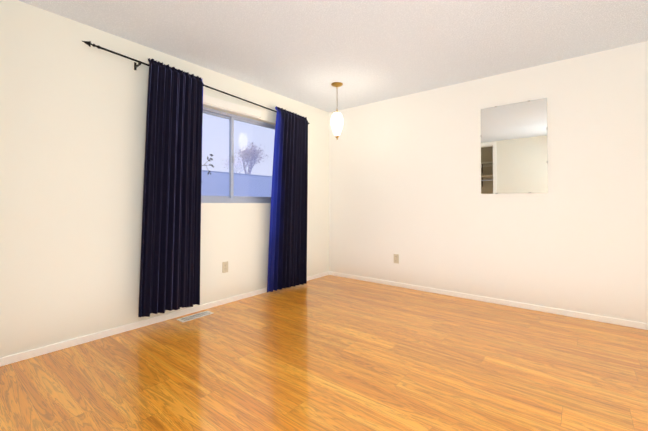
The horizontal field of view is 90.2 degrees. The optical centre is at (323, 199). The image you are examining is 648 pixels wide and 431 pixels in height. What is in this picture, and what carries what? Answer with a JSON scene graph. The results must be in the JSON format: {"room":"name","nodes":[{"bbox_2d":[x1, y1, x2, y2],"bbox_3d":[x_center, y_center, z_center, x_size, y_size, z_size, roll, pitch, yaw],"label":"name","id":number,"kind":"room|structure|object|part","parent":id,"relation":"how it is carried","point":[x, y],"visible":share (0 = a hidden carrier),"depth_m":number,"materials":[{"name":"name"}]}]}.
{"room":"empty bedroom","nodes":[
{"label":"empty bedroom","id":0,"kind":"room"},
{"bbox_2d":[0,0,328,357],"bbox_3d":[-1.455,-0.119,3.073,0.160,2.440,5.020,-1,-1,39],"label":"wall","id":1,"kind":"structure","parent":0,"point":[73,111],"depth_m":2.48,"materials":[{"name":"beige paint"}]},
{"bbox_2d":[0,271,329,366],"bbox_3d":[-1.178,1.076,3.250,0.030,0.055,4.050,-1,-1,39],"label":"baseboard","id":2,"kind":"structure","parent":1,"relation":"attached to","point":[18,357],"depth_m":2.65,"materials":[{"name":"white wood"}]},
{"bbox_2d":[82,41,309,316],"bbox_3d":[-0.997,-0.060,3.369,0.183,2.294,2.553,-1,-1,39],"label":"curtain","id":3,"kind":"object","parent":1,"relation":"attached to","point":[170,250],"visible":1,"depth_m":2.95,"materials":[{"name":"black fabric"}]},
{"bbox_3d":[-1.024,-1.091,3.406,0.112,0.181,2.553,-1,-1,39],"label":"rod","id":4,"kind":"part","parent":3,"relation":"part of","materials":[{"name":"black metal"}]},
{"bbox_2d":[222,261,227,272],"bbox_3d":[-1.048,0.719,3.433,0.008,0.115,0.070,-1,-1,39],"label":"outlet","id":5,"kind":"object","parent":1,"relation":"attached to","point":[224,267],"visible":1,"depth_m":3.42,"materials":[{"name":"beige plastic"}]},
{"bbox_2d":[201,94,274,202],"bbox_3d":[-1.000,-0.502,3.589,0.200,1.080,1.474,-1,-1,39],"label":"window unit","id":6,"kind":"structure","parent":1,"relation":"in","point":[227,106],"depth_m":3.61,"materials":[{"name":"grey metal"}]},
{"bbox_2d":[201,94,261,118],"bbox_3d":[-1.079,-0.998,3.382,0.055,0.094,1.043,-1,-1,39],"label":"blind","id":7,"kind":"object","parent":6,"relation":"attached to","point":[207,100],"depth_m":3.45,"materials":[{"name":"plastic"}]},
{"bbox_2d":[0,275,647,430],"bbox_3d":[0.128,1.143,1.784,4.220,0.120,5.020,-1,-1,39],"label":"floor","id":8,"kind":"structure","parent":0,"point":[330,353],"depth_m":2.04,"materials":[{"name":"laminate"}]},
{"bbox_2d":[177,311,212,322],"bbox_3d":[-1.208,1.098,3.037,0.110,0.005,0.310,-1,-1,39],"label":"floor vent","id":9,"kind":"object","parent":8,"relation":"in","point":[194,316],"visible":1,"depth_m":3.03,"materials":[{"name":"white metal"}]},
{"bbox_2d":[19,0,647,111],"bbox_3d":[0.128,-1.417,1.820,4.220,0.120,5.020,-1,-1,39],"label":"ceiling","id":10,"kind":"structure","parent":0,"point":[310,52],"depth_m":2.66,"materials":[{"name":"white paint"}]},
{"bbox_2d":[330,82,343,139],"bbox_3d":[0.150,-1.007,3.720,0.153,0.645,0.153,-1,-1,39],"label":"pendant lamp","id":11,"kind":"object","parent":10,"relation":"hanging from","point":[337,121],"visible":1,"depth_m":3.67,"materials":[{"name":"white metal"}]},
{"bbox_3d":[0.150,-0.867,3.718,0.153,0.268,0.153,-1,-1,39],"label":"globe","id":12,"kind":"part","parent":11,"relation":"part of"},
{"bbox_2d":[329,41,647,322],"bbox_3d":[1.711,-0.111,3.648,4.060,2.440,0.160,-1,-1,39],"label":"wall","id":13,"kind":"structure","parent":0,"point":[405,177],"depth_m":3.37,"materials":[{"name":"beige paint"}]},
{"bbox_2d":[394,254,398,263],"bbox_3d":[0.929,0.762,4.155,0.070,0.115,0.008,-1,-1,39],"label":"outlet","id":14,"kind":"object","parent":13,"relation":"attached to","point":[396,258],"visible":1,"depth_m":4.15,"materials":[{"name":"beige plastic"}]},
{"bbox_2d":[330,271,647,329],"bbox_3d":[1.594,1.081,3.612,3.840,0.055,0.016,-1,-1,39],"label":"baseboard","id":15,"kind":"structure","parent":13,"relation":"attached to","point":[616,321],"depth_m":3.34,"materials":[{"name":"white wood"}]},
{"bbox_2d":[480,98,547,193],"bbox_3d":[1.954,-0.530,3.348,0.608,0.938,0.010,-1,-1,39],"label":"mirror","id":16,"kind":"object","parent":13,"relation":"attached to","point":[514,155],"visible":1,"depth_m":3.33,"materials":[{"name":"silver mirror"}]},
{"label":"outside","id":17,"kind":"structure","parent":0,"visible":0},
{"bbox_3d":[-25.059,4.737,37.779,79.500,0.300,100.000,-1,-1,39],"label":"ground","id":18,"kind":"structure","parent":17,"visible":0},
{"bbox_2d":[201,154,213,182],"bbox_3d":[-3.411,1.023,4.571,0.269,6.204,3.991,-1,-1,42],"label":"tree","id":19,"kind":"object","parent":18,"relation":"on","point":[211,159],"depth_m":5.98,"materials":[{"name":"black plant"}]},
{"bbox_2d":[201,170,271,196],"bbox_3d":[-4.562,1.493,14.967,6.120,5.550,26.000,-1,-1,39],"label":"fence","id":20,"kind":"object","parent":18,"relation":"on","point":[209,179],"depth_m":13.71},
{"bbox_2d":[221,156,253,172],"bbox_3d":[-7.591,0.253,27.953,3.429,8.448,3.129,-1,-1,39],"label":"tree","id":21,"kind":"object","parent":18,"relation":"on","point":[238,165],"depth_m":27.77,"materials":[{"name":"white plant"}]},
{"bbox_2d":[234,142,268,173],"bbox_3d":[-5.117,0.244,21.833,2.836,8.277,3.040,-1,-1,39],"label":"tree","id":22,"kind":"object","parent":18,"relation":"on","point":[249,157],"depth_m":21.75,"materials":[{"name":"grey plant"}]}
]}

